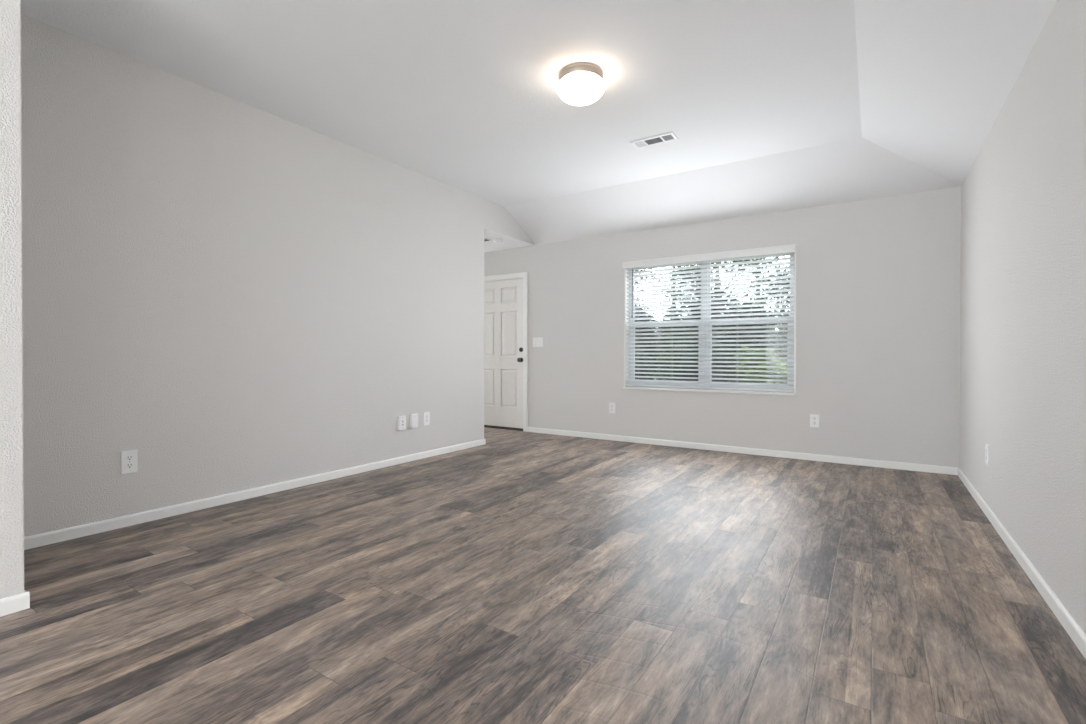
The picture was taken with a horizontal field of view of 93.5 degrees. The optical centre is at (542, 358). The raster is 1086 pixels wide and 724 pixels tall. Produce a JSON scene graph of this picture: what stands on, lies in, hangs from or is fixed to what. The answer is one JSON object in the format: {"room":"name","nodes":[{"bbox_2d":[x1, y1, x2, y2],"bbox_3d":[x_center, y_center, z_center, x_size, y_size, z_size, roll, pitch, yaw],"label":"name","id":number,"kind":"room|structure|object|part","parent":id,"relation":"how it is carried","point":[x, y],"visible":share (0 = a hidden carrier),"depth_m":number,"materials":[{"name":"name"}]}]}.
{"room":"empty living room","nodes":[
{"label":"empty living room","id":0,"kind":"room"},
{"bbox_2d":[0,0,23,598],"bbox_3d":[-2.935,-0.385,1.590,0.981,2.770,1.679,0,0,33],"label":"wall","id":1,"kind":"structure","parent":0,"point":[11,280],"depth_m":2.00,"materials":[{"name":"beige paint"}]},
{"bbox_2d":[21,14,534,536],"bbox_3d":[-1.518,-0.404,4.566,0.120,2.770,5.055,0,0,33],"label":"wall","id":2,"kind":"structure","parent":0,"point":[231,294],"depth_m":3.42,"materials":[{"name":"beige paint"}]},
{"bbox_2d":[121,450,137,473],"bbox_3d":[-2.448,0.613,3.022,0.009,0.133,0.080,0,0,33],"label":"wall outlet","id":3,"kind":"object","parent":2,"relation":"attached to","point":[129,459],"visible":1,"depth_m":3.02,"materials":[{"name":"white plastic"}]},
{"bbox_2d":[126,463,133,468],"bbox_3d":[-2.446,0.636,3.020,0.003,0.030,0.038,0,0,33],"label":"receptacle","id":4,"kind":"object","parent":3,"relation":"attached to","point":[128,465],"depth_m":3.02,"materials":[{"name":"white plastic"}]},
{"bbox_2d":[126,455,133,460],"bbox_3d":[-2.446,0.590,3.020,0.003,0.030,0.038,0,0,33],"label":"receptacle","id":5,"kind":"object","parent":3,"relation":"attached to","point":[128,457],"depth_m":3.02,"materials":[{"name":"white plastic"}]},
{"bbox_2d":[0,439,485,616],"bbox_3d":[-3.032,0.951,3.995,3.773,0.064,5.594,0,0,33],"label":"baseboard","id":6,"kind":"structure","parent":2,"relation":"attached to","point":[47,538],"depth_m":3.28,"materials":[{"name":"white paint"}]},
{"bbox_2d":[398,416,405,430],"bbox_3d":[-1.312,0.602,4.752,0.032,0.130,0.080,0,0,33],"label":"electrical outlet","id":7,"kind":"object","parent":2,"relation":"attached to","point":[401,419],"visible":1,"depth_m":4.74,"materials":[{"name":"white plastic"}]},
{"bbox_2d":[410,414,417,427],"bbox_3d":[-1.230,0.598,4.883,0.027,0.132,0.082,0,0,33],"label":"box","id":8,"kind":"object","parent":2,"relation":"attached to","point":[413,417],"visible":1,"depth_m":4.86,"materials":[{"name":"white plastic"}]},
{"bbox_2d":[423,412,429,425],"bbox_3d":[-1.146,0.594,5.030,0.008,0.132,0.082,0,0,33],"label":"wall outlet","id":9,"kind":"object","parent":2,"relation":"attached to","point":[426,415],"visible":1,"depth_m":5.02,"materials":[{"name":"white plastic"}]},
{"bbox_2d":[21,0,1056,251],"bbox_3d":[-1.998,-1.685,2.593,7.410,0.480,8.874,0,0,33],"label":"ceiling","id":10,"kind":"structure","parent":0,"point":[770,106],"depth_m":3.27,"materials":[{"name":"white paint"}]},
{"bbox_2d":[493,239,502,243],"bbox_3d":[-0.560,-1.450,6.337,0.116,0.042,0.116,0,0,33],"label":"smoke detector","id":11,"kind":"object","parent":10,"relation":"attached to","point":[497,241],"visible":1,"depth_m":6.30,"materials":[{"name":"white plastic"}]},
{"bbox_2d":[557,62,604,105],"bbox_3d":[0.237,-1.692,3.198,0.302,0.170,0.302,0,0,33],"label":"ceiling light","id":12,"kind":"object","parent":10,"relation":"attached to","point":[580,83],"visible":1,"depth_m":3.10,"materials":[{"name":"white glass"}]},
{"bbox_2d":[630,132,677,148],"bbox_3d":[0.908,-1.778,4.172,0.356,0.010,0.148,0,0,33],"label":"ceiling vent","id":13,"kind":"object","parent":10,"relation":"in","point":[667,137],"visible":1,"depth_m":4.16,"materials":[{"name":"white metal"}]},
{"bbox_2d":[0,427,1085,723],"bbox_3d":[-1.904,1.044,2.633,7.550,0.100,9.014,0,0,33],"label":"floor","id":14,"kind":"structure","parent":0,"point":[516,577],"depth_m":2.12,"materials":[{"name":"brown wood"}]},
{"bbox_2d":[484,186,960,467],"bbox_3d":[0.596,-0.489,6.290,7.350,2.920,0.140,0,0,33],"label":"wall","id":15,"kind":"structure","parent":0,"point":[878,280],"depth_m":4.90,"materials":[{"name":"beige paint"}]},
{"bbox_2d":[484,272,527,431],"bbox_3d":[-0.608,-0.088,7.045,1.034,2.105,0.188,0,0,33],"label":"door","id":16,"kind":"structure","parent":15,"relation":"in","point":[505,295],"depth_m":6.95,"materials":[{"name":"white paint"}]},
{"bbox_2d":[533,337,543,346],"bbox_3d":[-0.066,-0.210,6.627,0.165,0.122,0.018,0,0,33],"label":"light switch","id":17,"kind":"object","parent":15,"relation":"attached to","point":[538,341],"visible":1,"depth_m":6.62,"materials":[{"name":"white plastic"}]},
{"bbox_2d":[609,403,614,412],"bbox_3d":[0.821,0.590,6.063,0.080,0.124,0.008,0,0,33],"label":"wall outlet","id":18,"kind":"object","parent":15,"relation":"attached to","point":[611,405],"visible":1,"depth_m":6.06,"materials":[{"name":"white plastic"}]},
{"bbox_2d":[623,244,795,395],"bbox_3d":[1.741,-0.380,5.533,1.821,1.478,0.158,0,0,33],"label":"window","id":19,"kind":"structure","parent":15,"relation":"in","point":[793,378],"depth_m":5.54,"materials":[{"name":"white paint"}]},
{"bbox_3d":[1.395,-0.058,5.809,0.826,0.716,0.022,0,0,33],"label":"sash","id":20,"kind":"part","parent":19,"relation":"part of","materials":[{"name":"white plastic"}]},
{"bbox_3d":[1.407,-0.724,5.823,0.826,0.699,0.018,0,0,33],"label":"sash","id":21,"kind":"part","parent":19,"relation":"part of","materials":[{"name":"white plastic"}]},
{"bbox_2d":[622,244,795,391],"bbox_3d":[1.705,-0.393,5.485,1.817,1.436,0.076,0,0,33],"label":"window blind","id":22,"kind":"object","parent":19,"relation":"attached to","point":[787,250],"visible":1,"depth_m":5.41,"materials":[{"name":"white plastic"}]},
{"bbox_3d":[1.718,-0.369,5.490,0.002,1.365,0.055,0,0,33],"label":"ladder cord","id":23,"kind":"part","parent":22,"relation":"part of","materials":[{"name":"white fabric"}]},
{"bbox_3d":[1.717,0.317,5.495,1.765,0.016,0.050,0,0,33],"label":"rail","id":24,"kind":"part","parent":22,"relation":"part of","materials":[{"name":"white plastic"}]},
{"bbox_3d":[2.339,-0.366,5.087,0.002,1.365,0.055,0,0,33],"label":"ladder cord","id":25,"kind":"part","parent":22,"relation":"part of","materials":[{"name":"white fabric"}]},
{"bbox_3d":[1.725,0.348,5.514,1.821,0.022,0.102,0,0,33],"label":"sill","id":26,"kind":"part","parent":19,"relation":"part of","materials":[{"name":"white paint"}]},
{"bbox_3d":[2.139,-0.054,5.327,0.826,0.716,0.022,0,0,33],"label":"sash","id":27,"kind":"part","parent":19,"relation":"part of","materials":[{"name":"white plastic"}]},
{"bbox_3d":[2.151,-0.720,5.341,0.826,0.699,0.018,0,0,33],"label":"sash","id":28,"kind":"part","parent":19,"relation":"part of","materials":[{"name":"white plastic"}]},
{"bbox_2d":[527,427,957,474],"bbox_3d":[0.494,0.939,6.275,7.210,0.064,0.012,0,0,33],"label":"baseboard","id":29,"kind":"structure","parent":15,"relation":"attached to","point":[754,451],"depth_m":5.14,"materials":[{"name":"white paint"}]},
{"bbox_2d":[810,414,818,427],"bbox_3d":[2.609,0.601,4.903,0.080,0.124,0.008,0,0,33],"label":"wall outlet","id":30,"kind":"object","parent":15,"relation":"attached to","point":[814,418],"visible":1,"depth_m":4.90,"materials":[{"name":"white plastic"}]},
{"bbox_2d":[959,0,1085,633],"bbox_3d":[1.168,-0.447,0.548,0.140,2.920,8.874,0,0,33],"label":"wall","id":31,"kind":"structure","parent":0,"point":[1023,305],"depth_m":2.31,"materials":[{"name":"beige paint"}]},
{"bbox_2d":[985,444,988,464],"bbox_3d":[2.819,0.611,3.241,0.009,0.125,0.080,0,0,33],"label":"wall outlet","id":32,"kind":"object","parent":31,"relation":"attached to","point":[986,445],"visible":1,"depth_m":3.23,"materials":[{"name":"white plastic"}]},
{"bbox_2d":[958,468,1085,658],"bbox_3d":[1.137,0.980,0.653,0.012,0.064,8.722,0,0,33],"label":"baseboard","id":33,"kind":"structure","parent":31,"relation":"attached to","point":[1067,621],"depth_m":2.25,"materials":[{"name":"white paint"}]},
{"label":"outside","id":34,"kind":"structure","parent":0,"visible":0},
{"bbox_3d":[4.873,1.175,24.067,42.000,0.350,34.326,0,0,33],"label":"lawn","id":35,"kind":"structure","parent":34,"visible":0},
{"bbox_2d":[635,312,649,358],"bbox_3d":[1.723,0.011,10.739,1.142,2.174,1.146,0,0,33],"label":"tree","id":36,"kind":"object","parent":35,"relation":"on","point":[636,312],"visible":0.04,"depth_m":10.52,"materials":[{"name":"green plant"}]},
{"bbox_2d":[630,343,656,386],"bbox_3d":[1.520,0.401,9.190,1.040,1.418,1.066,0,0,-16],"label":"shrub","id":37,"kind":"object","parent":35,"relation":"on","point":[636,355],"visible":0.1,"depth_m":9.01,"materials":[{"name":"green plant"}]},
{"bbox_2d":[635,268,657,316],"bbox_3d":[2.498,-1.813,15.871,2.285,5.747,2.350,0,0,33],"label":"tree","id":38,"kind":"object","parent":35,"relation":"on","point":[655,268],"visible":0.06,"depth_m":15.78,"materials":[{"name":"green plant"}]},
{"bbox_2d":[635,308,659,363],"bbox_3d":[2.490,-0.144,13.320,1.240,2.449,1.195,0,0,4],"label":"shrub","id":39,"kind":"object","parent":35,"relation":"on","point":[650,355],"visible":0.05,"depth_m":13.15,"materials":[{"name":"green plant"}]},
{"bbox_2d":[653,311,682,379],"bbox_3d":[3.682,-0.163,14.642,1.379,2.467,1.132,0,0,-21],"label":"shrub","id":40,"kind":"object","parent":35,"relation":"on","point":[670,311],"visible":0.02,"depth_m":14.68,"materials":[{"name":"green plant"}]},
{"bbox_2d":[640,265,697,320],"bbox_3d":[5.006,-2.155,18.981,2.632,6.389,3.087,0,0,33],"label":"tree","id":41,"kind":"object","parent":35,"relation":"on","point":[685,265],"visible":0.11,"depth_m":18.54,"materials":[{"name":"green plant"}]},
{"bbox_2d":[650,306,698,379],"bbox_3d":[2.724,0.013,10.057,1.277,2.178,1.091,0,0,33],"label":"tree","id":42,"kind":"object","parent":35,"relation":"on","point":[673,339],"visible":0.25,"depth_m":9.96,"materials":[{"name":"green plant"}]},
{"bbox_2d":[665,342,726,389],"bbox_3d":[2.565,0.393,8.620,1.016,1.442,1.064,0,0,8],"label":"shrub","id":43,"kind":"object","parent":35,"relation":"on","point":[676,347],"visible":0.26,"depth_m":8.39,"materials":[{"name":"green plant"}]},
{"bbox_2d":[686,301,712,339],"bbox_3d":[3.818,-0.174,12.649,1.300,2.519,1.023,0,0,-33],"label":"shrub","id":44,"kind":"object","parent":35,"relation":"on","point":[695,301],"visible":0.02,"depth_m":12.35,"materials":[{"name":"green plant"}]},
{"bbox_2d":[677,259,753,305],"bbox_3d":[4.651,-1.834,14.345,2.438,5.820,2.629,0,0,33],"label":"tree","id":45,"kind":"object","parent":35,"relation":"on","point":[748,259],"visible":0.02,"depth_m":14.49,"materials":[{"name":"green plant"}]},
{"bbox_2d":[666,258,776,381],"bbox_3d":[3.835,-1.231,11.205,2.241,4.646,2.009,0,0,-5],"label":"tree","id":46,"kind":"object","parent":35,"relation":"on","point":[714,330],"visible":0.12,"depth_m":10.91,"materials":[{"name":"green plant"}]},
{"bbox_2d":[714,302,771,390],"bbox_3d":[3.720,0.042,9.406,1.067,2.134,1.067,0,0,33],"label":"tree","id":47,"kind":"object","parent":35,"relation":"on","point":[752,316],"visible":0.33,"depth_m":9.24,"materials":[{"name":"green plant"}]},
{"bbox_2d":[730,256,789,315],"bbox_3d":[7.434,-1.876,17.932,2.687,5.853,2.739,0,1,-37],"label":"tree","id":48,"kind":"object","parent":35,"relation":"on","point":[781,256],"visible":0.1,"depth_m":17.61,"materials":[{"name":"green plant"}]},
{"bbox_2d":[734,343,790,392],"bbox_3d":[3.428,0.439,7.859,0.837,1.362,1.040,0,0,7],"label":"shrub","id":49,"kind":"object","parent":35,"relation":"on","point":[739,351],"visible":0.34,"depth_m":7.72,"materials":[{"name":"green plant"}]},
{"bbox_2d":[754,298,788,365],"bbox_3d":[5.256,-0.150,11.711,1.123,2.491,1.268,0,1,-39],"label":"shrub","id":50,"kind":"object","parent":35,"relation":"on","point":[778,324],"visible":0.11,"depth_m":11.48,"materials":[{"name":"green plant"}]},
{"bbox_2d":[754,256,789,329],"bbox_3d":[7.206,-1.282,14.167,2.645,4.714,2.351,0,0,33],"label":"tree","id":51,"kind":"object","parent":35,"relation":"on","point":[779,256],"visible":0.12,"depth_m":14.40,"materials":[{"name":"green plant"}]}
]}

